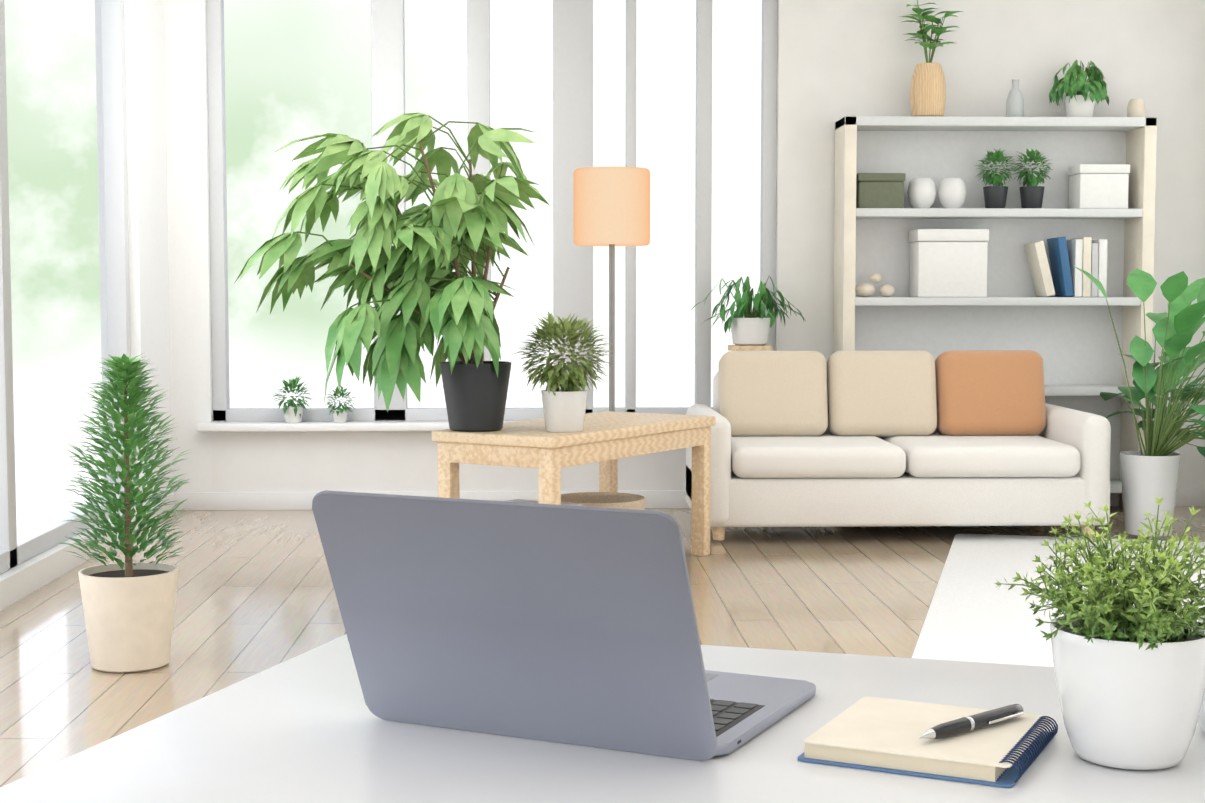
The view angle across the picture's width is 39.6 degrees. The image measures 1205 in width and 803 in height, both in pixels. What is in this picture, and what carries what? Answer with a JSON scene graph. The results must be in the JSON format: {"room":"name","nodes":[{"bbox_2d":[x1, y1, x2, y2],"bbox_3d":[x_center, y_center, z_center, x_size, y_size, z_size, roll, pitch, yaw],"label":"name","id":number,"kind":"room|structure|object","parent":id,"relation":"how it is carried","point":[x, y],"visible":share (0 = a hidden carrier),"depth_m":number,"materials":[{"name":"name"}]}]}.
{"room":"living room","nodes":[
{"label":"living room","id":0,"kind":"room"},
{"bbox_2d":[0,0,171,610],"bbox_3d":[-2.057,-0.611,3.011,0.180,3.000,10.860,0,4,-2],"label":"wall","id":1,"kind":"structure","parent":0,"point":[147,173],"depth_m":7.73,"materials":[{"name":"paint"}]},
{"bbox_2d":[0,0,132,573],"bbox_3d":[-2.058,-0.555,3.065,0.090,2.680,9.200,0,4,-2],"label":"window","id":2,"kind":"structure","parent":1,"relation":"in","point":[15,549],"depth_m":7.52,"materials":[{"name":"paint"}]},
{"bbox_2d":[144,492,179,526],"bbox_3d":[-2.126,0.518,8.031,0.015,0.090,0.570,0,4,-2],"label":"baseboard","id":3,"kind":"structure","parent":1,"relation":"attached to","point":[172,497],"depth_m":8.19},
{"bbox_2d":[0,506,1204,786],"bbox_3d":[0.712,0.929,3.206,5.720,0.100,10.860,0,4,-2],"label":"floor","id":4,"kind":"structure","parent":0,"point":[254,592],"depth_m":5.77,"materials":[{"name":"brown wood"}]},
{"bbox_2d":[58,354,190,672],"bbox_3d":[-1.383,0.312,4.849,0.389,0.916,0.386,0,4,-2],"label":"plant","id":5,"kind":"object","parent":4,"relation":"on","point":[129,606],"visible":1,"depth_m":4.79,"materials":[{"name":"green plant"}]},
{"bbox_2d":[507,499,581,505],"bbox_3d":[-0.281,0.532,6.262,0.312,0.290,0.292,2,4,32],"label":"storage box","id":6,"kind":"object","parent":4,"relation":"on","point":[526,501],"visible":0.08,"depth_m":6.37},
{"bbox_2d":[432,411,715,555],"bbox_3d":[-0.081,0.371,6.552,0.540,0.576,1.210,2,4,32],"label":"side table","id":7,"kind":"object","parent":4,"relation":"on","point":[606,440],"visible":0.83,"depth_m":6.21,"materials":[{"name":"brown wood"}]},
{"bbox_2d":[235,113,548,431],"bbox_3d":[-0.759,-0.475,6.142,1.136,1.164,0.927,0,4,-2],"label":"plant","id":8,"kind":"object","parent":7,"relation":"on","point":[457,224],"visible":1,"depth_m":6.03,"materials":[{"name":"green plant"}]},
{"bbox_2d":[512,311,615,432],"bbox_3d":[-0.139,-0.111,6.122,0.397,0.441,0.381,0,4,-2],"label":"plant","id":9,"kind":"object","parent":7,"relation":"on","point":[564,408],"visible":1,"depth_m":6.07,"materials":[{"name":"green plant"}]},
{"bbox_2d":[0,634,1204,802],"bbox_3d":[0.338,0.633,1.225,1.400,0.750,0.630,1,4,17],"label":"desk","id":10,"kind":"object","parent":4,"relation":"on","point":[309,726],"visible":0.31,"depth_m":1.21,"materials":[{"name":"laminate"}]},
{"bbox_2d":[312,490,815,760],"bbox_3d":[-0.018,0.155,1.323,0.296,0.190,0.311,2,4,26],"label":"laptop","id":11,"kind":"object","parent":10,"relation":"on","point":[571,624],"visible":1,"depth_m":1.22,"materials":[{"name":"metal"}]},
{"bbox_2d":[798,696,1057,787],"bbox_3d":[0.244,0.249,1.238,0.157,0.018,0.154,2,4,26],"label":"notebook","id":12,"kind":"object","parent":10,"relation":"on","point":[875,733],"visible":1,"depth_m":1.20,"materials":[{"name":"paper"}]},
{"bbox_2d":[919,704,1023,739],"bbox_3d":[0.271,0.236,1.230,0.122,0.011,0.012,-3,15,-41],"label":"pen","id":13,"kind":"object","parent":12,"relation":"on","point":[972,722],"visible":0.98,"depth_m":1.23,"materials":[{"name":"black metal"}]},
{"bbox_2d":[994,496,1204,769],"bbox_3d":[0.377,0.163,1.205,0.185,0.190,0.184,0,4,-2],"label":"potted plant","id":14,"kind":"object","parent":10,"relation":"on","point":[1130,681],"visible":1,"depth_m":1.17,"materials":[{"name":"white ceramic"}]},
{"bbox_2d":[1198,615,1204,731],"bbox_3d":[0.512,0.208,1.269,0.117,0.092,0.092,1,4,10],"label":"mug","id":15,"kind":"object","parent":10,"relation":"on","point":[1201,720],"visible":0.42,"depth_m":1.27,"materials":[{"name":"ceramic"}]},
{"bbox_2d":[561,492,645,509],"bbox_3d":[-0.018,0.516,6.663,0.380,0.270,0.380,0,4,-2],"label":"woven basket","id":16,"kind":"object","parent":4,"relation":"on","point":[614,500],"visible":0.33,"depth_m":6.79,"materials":[{"name":"beige wicker"}]},
{"bbox_2d":[574,167,649,411],"bbox_3d":[0.042,-0.217,7.470,0.340,1.628,0.340,0,4,-2],"label":"lamp","id":17,"kind":"object","parent":4,"relation":"on","point":[611,207],"visible":0.77,"depth_m":7.29,"materials":[{"name":"fabric"}]},
{"bbox_2d":[691,276,805,350],"bbox_3d":[0.711,-0.033,8.197,0.581,1.166,0.296,0,4,-2],"label":"potted plant","id":18,"kind":"object","parent":4,"relation":"on","point":[749,331],"visible":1,"depth_m":8.12,"materials":[{"name":"green plant"}]},
{"bbox_2d":[685,350,1110,539],"bbox_3d":[1.302,0.174,7.633,1.780,0.802,0.910,0,4,-2],"label":"sofa","id":19,"kind":"object","parent":4,"relation":"on","point":[898,438],"visible":0.88,"depth_m":7.26,"materials":[{"name":"beige fabric"}]},
{"bbox_2d":[833,116,1156,507],"bbox_3d":[1.919,-0.420,8.267,1.520,1.930,0.270,0,4,-2],"label":"bookcase","id":20,"kind":"object","parent":4,"relation":"on","point":[1072,342],"visible":0.54,"depth_m":8.35,"materials":[{"name":"white wood"}]},
{"bbox_2d":[855,273,894,296],"bbox_3d":[1.340,-0.572,8.227,0.200,0.118,0.100,0,4,-2],"label":"pebbles","id":21,"kind":"object","parent":20,"relation":"in","point":[868,290],"visible":1,"depth_m":8.20,"materials":[{"name":"beige stone"}]},
{"bbox_2d":[856,173,905,207],"bbox_3d":[1.350,-1.028,8.198,0.230,0.170,0.190,0,4,-2],"label":"storage box","id":22,"kind":"object","parent":20,"relation":"in","point":[879,190],"visible":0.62,"depth_m":8.11,"materials":[{"name":"green cardboard"}]},
{"bbox_2d":[899,0,963,115],"bbox_3d":[1.591,-1.682,8.179,0.330,0.598,0.330,0,4,-2],"label":"vase","id":23,"kind":"object","parent":20,"relation":"on","point":[928,90],"visible":0.92,"depth_m":8.11,"materials":[{"name":"beige wood"}]},
{"bbox_2d":[907,178,966,207],"bbox_3d":[1.640,-1.018,8.208,0.290,0.150,0.140,0,4,-2],"label":"vases","id":24,"kind":"object","parent":20,"relation":"in","point":[921,192],"visible":0.88,"depth_m":8.16,"materials":[{"name":"ceramic"}]},
{"bbox_2d":[909,229,988,296],"bbox_3d":[1.700,-0.679,8.232,0.352,0.330,0.212,0,4,-2],"label":"storage box","id":25,"kind":"object","parent":20,"relation":"in","point":[948,262],"visible":0.98,"depth_m":8.13,"materials":[{"name":"white cardboard"}]},
{"bbox_2d":[976,149,1015,207],"bbox_3d":[1.927,-1.096,8.215,0.221,0.304,0.213,0,4,-2],"label":"potted plant","id":26,"kind":"object","parent":20,"relation":"in","point":[995,195],"visible":0.96,"depth_m":8.18,"materials":[{"name":"plant"}]},
{"bbox_2d":[1006,79,1023,116],"bbox_3d":[2.020,-1.478,8.191,0.084,0.190,0.084,0,4,-2],"label":"bottle vase","id":27,"kind":"object","parent":20,"relation":"on","point":[1015,104],"visible":0.79,"depth_m":8.16,"materials":[{"name":"white ceramic"}]},
{"bbox_2d":[1012,148,1052,207],"bbox_3d":[2.111,-1.094,8.218,0.209,0.300,0.218,0,4,-2],"label":"potted plant","id":28,"kind":"object","parent":20,"relation":"in","point":[1031,194],"visible":0.96,"depth_m":8.18,"materials":[{"name":"plant"}]},
{"bbox_2d":[1024,237,1106,296],"bbox_3d":[2.281,-0.663,8.253,0.359,0.292,0.180,0,4,-2],"label":"books","id":29,"kind":"object","parent":20,"relation":"in","point":[1088,255],"visible":0.98,"depth_m":8.17,"materials":[{"name":"white paper"}]},
{"bbox_2d":[1049,60,1108,116],"bbox_3d":[2.346,-1.526,8.175,0.313,0.288,0.298,0,4,-2],"label":"potted plant","id":30,"kind":"object","parent":20,"relation":"on","point":[1080,102],"visible":0.94,"depth_m":8.15,"materials":[{"name":"plant"}]},
{"bbox_2d":[1068,164,1129,208],"bbox_3d":[2.440,-1.052,8.233,0.250,0.215,0.190,0,4,-2],"label":"storage box","id":31,"kind":"object","parent":20,"relation":"in","point":[1098,186],"visible":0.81,"depth_m":8.14,"materials":[{"name":"white cardboard"}]},
{"bbox_2d":[1127,98,1145,116],"bbox_3d":[2.619,-1.434,8.214,0.090,0.100,0.090,0,4,-2],"label":"jar","id":32,"kind":"object","parent":20,"relation":"on","point":[1136,107],"visible":0.73,"depth_m":8.18,"materials":[{"name":"beige ceramic"}]},
{"bbox_2d":[912,534,1204,666],"bbox_3d":[1.945,0.708,5.728,1.600,0.012,3.200,1,4,15],"label":"rug","id":33,"kind":"object","parent":4,"relation":"on","point":[975,613],"visible":0.38,"depth_m":5.78,"materials":[{"name":"fabric"}]},
{"bbox_2d":[1072,265,1204,536],"bbox_3d":[2.620,-0.007,7.383,1.019,1.195,1.605,0,4,-2],"label":"plant","id":34,"kind":"object","parent":4,"relation":"on","point":[1150,473],"visible":1,"depth_m":7.34,"materials":[{"name":"green plant"}]},
{"bbox_2d":[164,0,1204,491],"bbox_3d":[0.622,-0.967,8.433,5.540,3.000,0.180,0,4,-2],"label":"wall","id":35,"kind":"structure","parent":0,"point":[838,60],"depth_m":8.35,"materials":[{"name":"paint"}]},
{"bbox_2d":[197,421,514,431],"bbox_3d":[-0.535,0.122,8.335,2.925,0.040,0.120,0,4,-2],"label":"sill","id":36,"kind":"structure","parent":35,"relation":"attached to","point":[309,426],"depth_m":8.25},
{"bbox_2d":[273,376,312,422],"bbox_3d":[-1.531,-0.013,8.289,0.222,0.233,0.226,0,4,-2],"label":"potted plant","id":37,"kind":"object","parent":36,"relation":"on","point":[292,412],"visible":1,"depth_m":8.26,"materials":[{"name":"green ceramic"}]},
{"bbox_2d":[326,385,355,422],"bbox_3d":[-1.298,0.008,8.300,0.171,0.191,0.170,0,4,-2],"label":"potted plant","id":38,"kind":"object","parent":36,"relation":"on","point":[339,414],"visible":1,"depth_m":8.27,"materials":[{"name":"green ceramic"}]},
{"bbox_2d":[206,0,777,420],"bbox_3d":[-0.540,-1.074,8.387,2.825,2.340,0.090,0,4,-2],"label":"window","id":39,"kind":"structure","parent":35,"relation":"in","point":[572,124],"depth_m":8.35,"materials":[{"name":"paint"}]},
{"bbox_2d":[176,488,1204,509],"bbox_3d":[0.525,0.492,8.427,5.340,0.090,0.015,0,4,-2],"label":"baseboard","id":40,"kind":"structure","parent":35,"relation":"attached to","point":[303,500],"depth_m":8.36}
]}

